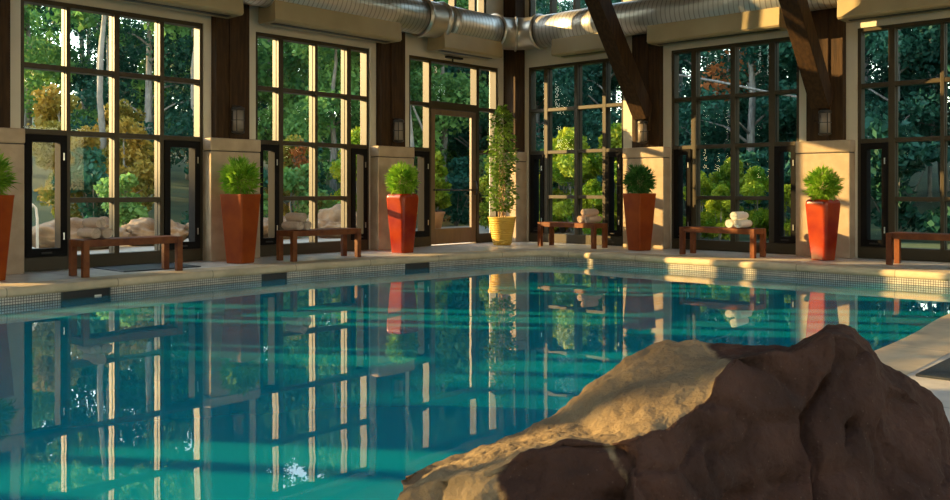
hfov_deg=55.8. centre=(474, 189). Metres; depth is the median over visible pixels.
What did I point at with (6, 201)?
planter pot
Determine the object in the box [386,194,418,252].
planter pot
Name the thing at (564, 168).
shrub
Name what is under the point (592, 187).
shrub
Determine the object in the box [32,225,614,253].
terrace
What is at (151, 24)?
tree
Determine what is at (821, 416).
boulder
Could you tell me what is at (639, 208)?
planter pot
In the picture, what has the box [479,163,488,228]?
shrub
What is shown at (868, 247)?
window
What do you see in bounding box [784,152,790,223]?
shrub
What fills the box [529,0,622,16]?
window
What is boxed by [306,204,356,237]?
boulder
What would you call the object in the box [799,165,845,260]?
potted shrub
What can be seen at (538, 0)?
tree
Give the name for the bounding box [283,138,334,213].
shrub
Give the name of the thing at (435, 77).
tree
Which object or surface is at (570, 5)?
tree
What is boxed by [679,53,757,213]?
tree
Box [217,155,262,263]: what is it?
potted shrub
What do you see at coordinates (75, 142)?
tree
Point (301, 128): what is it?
tree
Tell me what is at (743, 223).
rolled towel
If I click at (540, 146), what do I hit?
shrub
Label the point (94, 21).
tree
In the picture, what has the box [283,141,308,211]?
tree
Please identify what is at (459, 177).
shrub
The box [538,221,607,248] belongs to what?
bench
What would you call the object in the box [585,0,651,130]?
brace
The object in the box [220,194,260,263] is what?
planter pot
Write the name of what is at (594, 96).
tree
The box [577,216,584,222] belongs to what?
rolled towel
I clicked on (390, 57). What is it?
timber post
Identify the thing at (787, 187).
shrub
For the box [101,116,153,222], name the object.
tree
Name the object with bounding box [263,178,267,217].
shrub
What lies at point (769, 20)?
air diffuser
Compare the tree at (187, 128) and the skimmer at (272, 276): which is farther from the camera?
the tree at (187, 128)
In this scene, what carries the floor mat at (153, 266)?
on the floor
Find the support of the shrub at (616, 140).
on the terrace
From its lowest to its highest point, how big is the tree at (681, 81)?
8.382 m
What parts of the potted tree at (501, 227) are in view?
stem, stem, ribbed pot, stem, stem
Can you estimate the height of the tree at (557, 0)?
10.736 m
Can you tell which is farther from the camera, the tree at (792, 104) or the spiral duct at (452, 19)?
the tree at (792, 104)
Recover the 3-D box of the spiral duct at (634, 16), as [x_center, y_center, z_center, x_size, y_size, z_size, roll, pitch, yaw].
[6.844,-2.940,11.504,15.300,0.590,0.590,0,0,43]
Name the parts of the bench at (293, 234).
leg, rail, leg, rail, leg, leg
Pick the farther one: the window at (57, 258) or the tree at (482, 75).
the tree at (482, 75)
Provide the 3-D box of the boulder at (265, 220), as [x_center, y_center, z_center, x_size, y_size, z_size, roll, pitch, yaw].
[-4.404,0.849,19.267,1.226,0.551,1.803,0,0,43]
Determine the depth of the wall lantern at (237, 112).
12.75 m
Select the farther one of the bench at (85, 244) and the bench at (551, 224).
the bench at (551, 224)
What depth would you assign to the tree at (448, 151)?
34.95 m
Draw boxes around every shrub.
[0,149,21,280]
[50,145,108,218]
[93,172,148,226]
[180,163,267,229]
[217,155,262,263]
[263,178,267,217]
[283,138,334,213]
[283,163,340,236]
[329,126,359,211]
[384,160,419,252]
[416,147,452,228]
[442,156,479,225]
[467,137,488,217]
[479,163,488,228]
[479,171,488,200]
[536,138,561,189]
[536,141,555,189]
[539,127,594,232]
[539,174,558,229]
[552,132,615,233]
[552,134,596,230]
[582,178,616,234]
[583,129,621,228]
[597,122,621,192]
[597,172,615,186]
[614,143,621,219]
[622,164,656,250]
[683,171,723,238]
[703,157,751,219]
[705,184,729,239]
[717,149,768,227]
[739,165,768,239]
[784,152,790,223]
[784,184,790,235]
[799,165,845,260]
[865,114,949,232]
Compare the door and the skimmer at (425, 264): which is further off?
the door
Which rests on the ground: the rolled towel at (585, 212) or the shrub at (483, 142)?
the shrub at (483, 142)
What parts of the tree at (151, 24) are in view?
crown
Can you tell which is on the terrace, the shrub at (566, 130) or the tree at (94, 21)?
the shrub at (566, 130)
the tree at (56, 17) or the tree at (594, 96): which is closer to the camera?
the tree at (56, 17)
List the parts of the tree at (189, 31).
crown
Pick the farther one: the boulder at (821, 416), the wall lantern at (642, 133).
the wall lantern at (642, 133)
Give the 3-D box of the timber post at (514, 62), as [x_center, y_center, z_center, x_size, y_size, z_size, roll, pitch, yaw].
[0.762,-2.917,17.483,0.308,4.365,0.288,0,0,43]
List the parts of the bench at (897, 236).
leg, leg, rail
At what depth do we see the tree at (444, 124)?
27.77 m
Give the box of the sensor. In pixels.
[445,56,462,61]
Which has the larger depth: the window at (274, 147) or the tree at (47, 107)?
the tree at (47, 107)
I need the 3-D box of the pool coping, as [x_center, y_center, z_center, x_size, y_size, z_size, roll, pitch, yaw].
[-3.405,1.046,5.050,8.730,0.099,21.544,0,0,43]
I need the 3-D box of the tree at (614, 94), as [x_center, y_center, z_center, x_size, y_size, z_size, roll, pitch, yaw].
[6.965,-6.334,46.726,4.838,9.728,4.959,0,0,-14]
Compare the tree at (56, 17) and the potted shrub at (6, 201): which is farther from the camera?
the tree at (56, 17)
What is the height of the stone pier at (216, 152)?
1.735 m
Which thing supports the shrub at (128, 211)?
on the ground
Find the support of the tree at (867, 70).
on the ground
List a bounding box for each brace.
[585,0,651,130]
[779,0,832,121]
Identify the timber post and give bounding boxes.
[0,0,9,127]
[211,4,248,138]
[376,32,404,146]
[504,0,524,151]
[632,34,662,147]
[806,8,845,140]
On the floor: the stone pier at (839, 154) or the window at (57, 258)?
the stone pier at (839, 154)
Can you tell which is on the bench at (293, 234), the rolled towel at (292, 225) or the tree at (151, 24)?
the rolled towel at (292, 225)
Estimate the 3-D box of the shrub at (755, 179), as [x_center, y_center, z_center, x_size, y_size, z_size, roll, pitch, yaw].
[6.388,0.308,20.138,1.041,1.741,1.040,0,0,5]
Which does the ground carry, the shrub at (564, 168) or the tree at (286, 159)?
the tree at (286, 159)
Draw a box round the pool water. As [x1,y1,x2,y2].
[0,261,949,499]
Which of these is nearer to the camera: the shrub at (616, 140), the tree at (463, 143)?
the shrub at (616, 140)
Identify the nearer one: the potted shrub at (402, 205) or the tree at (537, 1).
the potted shrub at (402, 205)
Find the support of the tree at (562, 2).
on the ground
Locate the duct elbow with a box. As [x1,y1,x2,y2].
[491,13,547,51]
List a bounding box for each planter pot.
[0,195,14,280]
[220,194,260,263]
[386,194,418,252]
[623,193,655,250]
[805,199,840,260]
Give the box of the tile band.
[0,257,949,305]
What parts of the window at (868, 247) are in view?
vent sash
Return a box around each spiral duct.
[243,0,435,36]
[425,1,503,40]
[531,0,836,47]
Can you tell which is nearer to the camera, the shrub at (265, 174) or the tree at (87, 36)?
the shrub at (265, 174)
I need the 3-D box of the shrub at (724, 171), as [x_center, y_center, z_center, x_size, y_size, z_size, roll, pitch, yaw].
[6.017,0.190,21.221,1.182,1.978,1.182,0,0,36]
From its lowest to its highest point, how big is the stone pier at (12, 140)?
1.735 m
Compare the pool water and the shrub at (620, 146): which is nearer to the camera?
the pool water
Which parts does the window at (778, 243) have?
vent sash, vent sash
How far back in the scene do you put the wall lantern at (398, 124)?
15.03 m
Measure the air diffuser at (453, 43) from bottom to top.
0.368 m
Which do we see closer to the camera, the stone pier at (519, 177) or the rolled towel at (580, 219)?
the rolled towel at (580, 219)
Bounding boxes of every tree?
[24,4,41,113]
[24,4,97,175]
[24,6,72,81]
[27,83,108,205]
[31,5,146,130]
[36,125,108,218]
[45,7,108,76]
[45,31,138,115]
[49,14,187,129]
[70,12,135,103]
[70,17,193,202]
[73,11,106,194]
[92,99,153,196]
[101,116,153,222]
[125,21,188,111]
[129,26,193,178]
[131,19,147,107]
[143,22,193,125]
[153,32,295,163]
[258,38,332,139]
[258,47,306,151]
[263,134,318,215]
[283,43,359,190]
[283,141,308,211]
[284,65,340,150]
[302,48,359,158]
[329,55,359,123]
[351,51,467,166]
[352,63,467,163]
[410,0,447,161]
[410,0,488,221]
[435,66,488,194]
[446,66,468,168]
[458,6,555,155]
[481,0,593,135]
[482,104,519,244]
[488,7,595,184]
[536,0,572,12]
[536,0,621,178]
[538,0,569,131]
[540,1,617,188]
[543,1,600,133]
[572,87,690,145]
[582,85,619,124]
[611,70,686,125]
[679,42,796,207]
[679,50,761,170]
[679,53,723,166]
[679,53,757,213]
[701,47,763,162]
[701,55,796,188]
[752,46,914,178]
[865,24,949,185]
[865,31,918,125]
[865,32,931,95]
[867,29,949,191]
[898,41,949,150]
[927,39,934,202]
[936,25,949,94]
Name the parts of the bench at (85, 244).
leg, rail, leg, rail, leg, leg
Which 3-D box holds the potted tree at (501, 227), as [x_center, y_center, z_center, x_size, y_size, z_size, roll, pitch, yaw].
[0.467,-0.276,16.311,0.731,2.553,0.699,0,0,-2]
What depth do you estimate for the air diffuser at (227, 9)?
12.08 m
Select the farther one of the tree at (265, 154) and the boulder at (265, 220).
the tree at (265, 154)
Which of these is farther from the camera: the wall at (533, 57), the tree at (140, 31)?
the tree at (140, 31)
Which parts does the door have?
vent sash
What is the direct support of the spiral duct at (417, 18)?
attached to the timber post
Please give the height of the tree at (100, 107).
9.524 m
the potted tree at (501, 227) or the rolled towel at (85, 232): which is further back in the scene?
the potted tree at (501, 227)
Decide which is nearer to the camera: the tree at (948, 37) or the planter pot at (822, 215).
the planter pot at (822, 215)
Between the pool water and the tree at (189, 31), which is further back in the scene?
the tree at (189, 31)
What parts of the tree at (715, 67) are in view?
crown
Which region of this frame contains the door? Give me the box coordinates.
[409,55,497,246]
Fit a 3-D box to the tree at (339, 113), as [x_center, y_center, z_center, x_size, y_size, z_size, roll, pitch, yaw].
[-4.625,-4.516,39.354,4.317,8.165,3.871,0,0,-39]
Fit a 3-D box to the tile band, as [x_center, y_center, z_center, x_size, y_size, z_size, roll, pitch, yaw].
[-3.406,1.210,5.049,8.010,0.240,20.820,0,0,43]
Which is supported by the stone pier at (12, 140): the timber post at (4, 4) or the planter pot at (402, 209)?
the timber post at (4, 4)
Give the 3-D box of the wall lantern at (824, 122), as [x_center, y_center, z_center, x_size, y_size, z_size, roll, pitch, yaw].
[5.177,-1.010,13.266,0.184,0.420,0.192,0,0,43]
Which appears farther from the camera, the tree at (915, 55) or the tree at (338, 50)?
the tree at (338, 50)
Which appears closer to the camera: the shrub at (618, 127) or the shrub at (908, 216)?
the shrub at (908, 216)
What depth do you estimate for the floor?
12.91 m
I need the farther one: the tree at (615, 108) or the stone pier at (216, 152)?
the tree at (615, 108)
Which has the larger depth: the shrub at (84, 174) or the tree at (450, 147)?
the tree at (450, 147)
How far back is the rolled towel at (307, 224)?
12.70 m
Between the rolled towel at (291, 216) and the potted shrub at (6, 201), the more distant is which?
the rolled towel at (291, 216)
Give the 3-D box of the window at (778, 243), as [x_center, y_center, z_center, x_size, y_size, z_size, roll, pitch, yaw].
[4.218,-0.690,14.609,2.230,3.380,0.205,0,0,43]
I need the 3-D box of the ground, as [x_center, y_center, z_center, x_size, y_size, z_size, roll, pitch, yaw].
[-1.182,-1.477,28.260,130.000,8.154,130.000,0,0,43]
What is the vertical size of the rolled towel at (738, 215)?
0.122 m
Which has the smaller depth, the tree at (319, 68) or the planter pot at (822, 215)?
the planter pot at (822, 215)
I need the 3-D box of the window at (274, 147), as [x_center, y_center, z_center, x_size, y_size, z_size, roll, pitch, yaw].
[-2.567,-0.680,14.208,0.205,3.360,2.220,0,0,43]
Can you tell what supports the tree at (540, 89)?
on the ground
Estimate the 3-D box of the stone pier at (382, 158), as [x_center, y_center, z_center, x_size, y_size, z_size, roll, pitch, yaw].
[-1.396,0.133,15.197,0.226,1.735,0.826,0,0,43]
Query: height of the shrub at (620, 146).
2.374 m
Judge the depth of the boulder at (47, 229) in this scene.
15.38 m
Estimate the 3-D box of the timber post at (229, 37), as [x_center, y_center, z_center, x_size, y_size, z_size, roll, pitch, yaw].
[-3.518,-2.917,12.936,0.162,4.365,0.550,0,0,43]
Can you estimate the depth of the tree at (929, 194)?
25.00 m
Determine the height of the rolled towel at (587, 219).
0.122 m
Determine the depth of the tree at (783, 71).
27.72 m
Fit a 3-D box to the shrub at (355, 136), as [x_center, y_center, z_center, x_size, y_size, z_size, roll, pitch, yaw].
[-2.791,-0.202,22.046,1.654,2.770,1.656,0,0,-23]
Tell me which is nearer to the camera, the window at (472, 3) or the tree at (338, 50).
the window at (472, 3)
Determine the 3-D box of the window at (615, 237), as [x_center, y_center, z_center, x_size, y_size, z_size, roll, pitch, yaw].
[1.888,-0.690,16.751,2.180,3.380,0.205,0,0,43]
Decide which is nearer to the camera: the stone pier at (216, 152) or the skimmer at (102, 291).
the skimmer at (102, 291)
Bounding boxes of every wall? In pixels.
[10,0,503,271]
[525,0,949,260]
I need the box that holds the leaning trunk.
[410,98,455,225]
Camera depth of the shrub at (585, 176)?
23.16 m
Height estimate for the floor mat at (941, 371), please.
0.014 m
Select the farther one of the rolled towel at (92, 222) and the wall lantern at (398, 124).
the wall lantern at (398, 124)
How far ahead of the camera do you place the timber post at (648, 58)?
15.39 m
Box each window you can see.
[21,0,202,271]
[256,32,368,256]
[431,0,485,12]
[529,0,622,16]
[529,58,622,245]
[672,37,798,254]
[858,18,949,261]
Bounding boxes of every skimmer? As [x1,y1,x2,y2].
[61,288,110,299]
[262,272,286,280]
[405,262,428,268]
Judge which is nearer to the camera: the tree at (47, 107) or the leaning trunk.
the tree at (47, 107)
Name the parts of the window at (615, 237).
vent sash, vent sash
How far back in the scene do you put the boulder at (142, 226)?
16.84 m
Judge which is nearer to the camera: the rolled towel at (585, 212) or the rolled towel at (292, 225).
the rolled towel at (292, 225)
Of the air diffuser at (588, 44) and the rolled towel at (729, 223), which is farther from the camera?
the air diffuser at (588, 44)
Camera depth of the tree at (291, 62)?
28.48 m
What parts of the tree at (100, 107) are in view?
crown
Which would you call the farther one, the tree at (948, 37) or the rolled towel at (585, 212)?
the tree at (948, 37)
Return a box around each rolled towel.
[77,227,100,238]
[82,217,105,227]
[98,228,112,237]
[281,221,303,229]
[285,212,306,220]
[301,221,311,229]
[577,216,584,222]
[581,209,598,215]
[584,215,601,222]
[725,219,734,227]
[730,211,748,219]
[734,219,752,227]
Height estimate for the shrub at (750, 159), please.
2.196 m
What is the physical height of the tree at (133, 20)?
8.712 m
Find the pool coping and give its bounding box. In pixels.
[0,249,949,374]
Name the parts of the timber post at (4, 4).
post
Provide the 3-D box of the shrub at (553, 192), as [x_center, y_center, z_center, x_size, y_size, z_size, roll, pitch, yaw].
[1.567,0.386,21.595,0.945,1.583,0.946,0,0,23]
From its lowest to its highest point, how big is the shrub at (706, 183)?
1.636 m
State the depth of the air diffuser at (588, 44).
15.89 m
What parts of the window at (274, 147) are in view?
vent sash, vent sash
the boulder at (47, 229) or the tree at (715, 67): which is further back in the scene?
the tree at (715, 67)
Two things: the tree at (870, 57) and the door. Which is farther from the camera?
the tree at (870, 57)
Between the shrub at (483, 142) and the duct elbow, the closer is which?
the duct elbow
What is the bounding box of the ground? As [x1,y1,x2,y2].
[24,111,949,248]
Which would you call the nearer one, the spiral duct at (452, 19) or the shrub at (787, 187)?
the spiral duct at (452, 19)
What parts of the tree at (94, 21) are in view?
crown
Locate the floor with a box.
[0,241,949,422]
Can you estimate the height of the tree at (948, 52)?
10.176 m
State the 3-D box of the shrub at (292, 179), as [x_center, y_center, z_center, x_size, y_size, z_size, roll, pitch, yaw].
[-3.794,0.307,21.016,1.514,1.944,1.645,0,0,42]
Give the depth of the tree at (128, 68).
34.97 m
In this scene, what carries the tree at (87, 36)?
on the ground
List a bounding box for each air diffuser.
[113,0,243,18]
[258,0,401,43]
[427,32,502,59]
[551,33,605,57]
[647,7,787,45]
[837,0,949,22]
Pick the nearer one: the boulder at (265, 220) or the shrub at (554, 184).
the boulder at (265, 220)
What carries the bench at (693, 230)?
on the floor
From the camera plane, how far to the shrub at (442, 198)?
24.22 m
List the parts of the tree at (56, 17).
crown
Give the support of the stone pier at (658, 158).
on the floor
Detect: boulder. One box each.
[32,216,129,250]
[121,217,188,245]
[263,216,289,238]
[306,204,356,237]
[397,324,949,499]
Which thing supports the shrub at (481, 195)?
on the ground
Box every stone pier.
[0,127,24,274]
[203,138,260,260]
[370,146,413,249]
[502,152,526,241]
[623,147,669,248]
[795,140,854,258]
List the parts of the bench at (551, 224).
leg, leg, rail, leg, rail, leg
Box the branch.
[679,74,900,224]
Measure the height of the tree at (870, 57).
8.323 m
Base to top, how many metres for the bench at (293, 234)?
0.430 m
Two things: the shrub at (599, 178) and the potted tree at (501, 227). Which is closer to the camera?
the potted tree at (501, 227)
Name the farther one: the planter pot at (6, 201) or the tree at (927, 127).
the tree at (927, 127)
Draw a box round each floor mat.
[93,263,200,271]
[915,358,949,380]
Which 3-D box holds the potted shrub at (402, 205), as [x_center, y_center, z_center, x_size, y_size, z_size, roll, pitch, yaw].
[-1.157,0.252,14.324,0.652,1.496,0.638,0,0,39]
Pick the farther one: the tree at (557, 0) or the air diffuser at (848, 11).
the tree at (557, 0)
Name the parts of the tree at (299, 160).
crown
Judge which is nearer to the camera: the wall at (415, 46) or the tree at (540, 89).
the wall at (415, 46)
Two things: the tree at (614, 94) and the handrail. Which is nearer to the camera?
the handrail
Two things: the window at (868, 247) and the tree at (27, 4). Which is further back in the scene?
the tree at (27, 4)
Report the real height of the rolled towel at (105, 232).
0.122 m
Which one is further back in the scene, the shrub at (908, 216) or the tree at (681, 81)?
the tree at (681, 81)
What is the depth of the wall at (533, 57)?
14.67 m
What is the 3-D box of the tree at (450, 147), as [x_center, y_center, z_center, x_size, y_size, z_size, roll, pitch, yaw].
[-1.859,-4.433,36.224,4.703,9.226,4.588,0,0,-42]
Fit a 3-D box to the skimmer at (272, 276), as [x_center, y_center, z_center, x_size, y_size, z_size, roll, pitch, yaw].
[-2.638,1.192,11.787,0.022,0.196,0.380,0,0,43]
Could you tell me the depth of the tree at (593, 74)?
27.68 m
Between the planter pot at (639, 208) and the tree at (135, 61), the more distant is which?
the tree at (135, 61)
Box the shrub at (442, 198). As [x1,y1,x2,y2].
[416,147,452,228]
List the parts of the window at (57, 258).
vent sash, vent sash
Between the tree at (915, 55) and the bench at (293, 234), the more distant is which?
the tree at (915, 55)
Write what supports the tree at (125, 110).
on the ground
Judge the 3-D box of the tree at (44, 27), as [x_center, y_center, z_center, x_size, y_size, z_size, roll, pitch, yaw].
[-20.859,-7.569,40.808,4.745,10.362,4.806,0,0,22]
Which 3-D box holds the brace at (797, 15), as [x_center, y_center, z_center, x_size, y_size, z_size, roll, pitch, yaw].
[4.210,-3.031,12.303,0.270,4.022,3.085,0,0,43]
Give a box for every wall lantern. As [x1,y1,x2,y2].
[231,105,244,133]
[393,118,403,142]
[637,120,647,142]
[818,108,831,135]
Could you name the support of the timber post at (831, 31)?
on the stone pier at (839, 154)
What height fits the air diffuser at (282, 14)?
0.368 m
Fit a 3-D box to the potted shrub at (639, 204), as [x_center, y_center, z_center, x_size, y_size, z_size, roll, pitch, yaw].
[2.734,0.259,14.907,0.621,1.482,0.619,0,0,5]
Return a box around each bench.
[69,235,182,277]
[276,228,360,261]
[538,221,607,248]
[679,226,765,257]
[886,232,949,264]
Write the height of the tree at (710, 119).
8.048 m
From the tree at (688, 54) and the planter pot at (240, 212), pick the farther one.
the tree at (688, 54)
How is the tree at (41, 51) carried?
on the ground
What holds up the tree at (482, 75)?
on the ground
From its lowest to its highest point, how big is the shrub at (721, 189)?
1.319 m
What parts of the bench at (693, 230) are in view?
leg, leg, rail, leg, rail, leg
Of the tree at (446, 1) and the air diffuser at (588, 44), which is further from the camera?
the tree at (446, 1)
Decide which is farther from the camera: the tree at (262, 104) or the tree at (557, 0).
the tree at (557, 0)
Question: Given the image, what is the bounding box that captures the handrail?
[32,203,38,247]
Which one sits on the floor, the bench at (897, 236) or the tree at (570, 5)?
the bench at (897, 236)
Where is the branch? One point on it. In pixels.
(704, 79)
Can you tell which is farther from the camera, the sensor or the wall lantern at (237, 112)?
the sensor

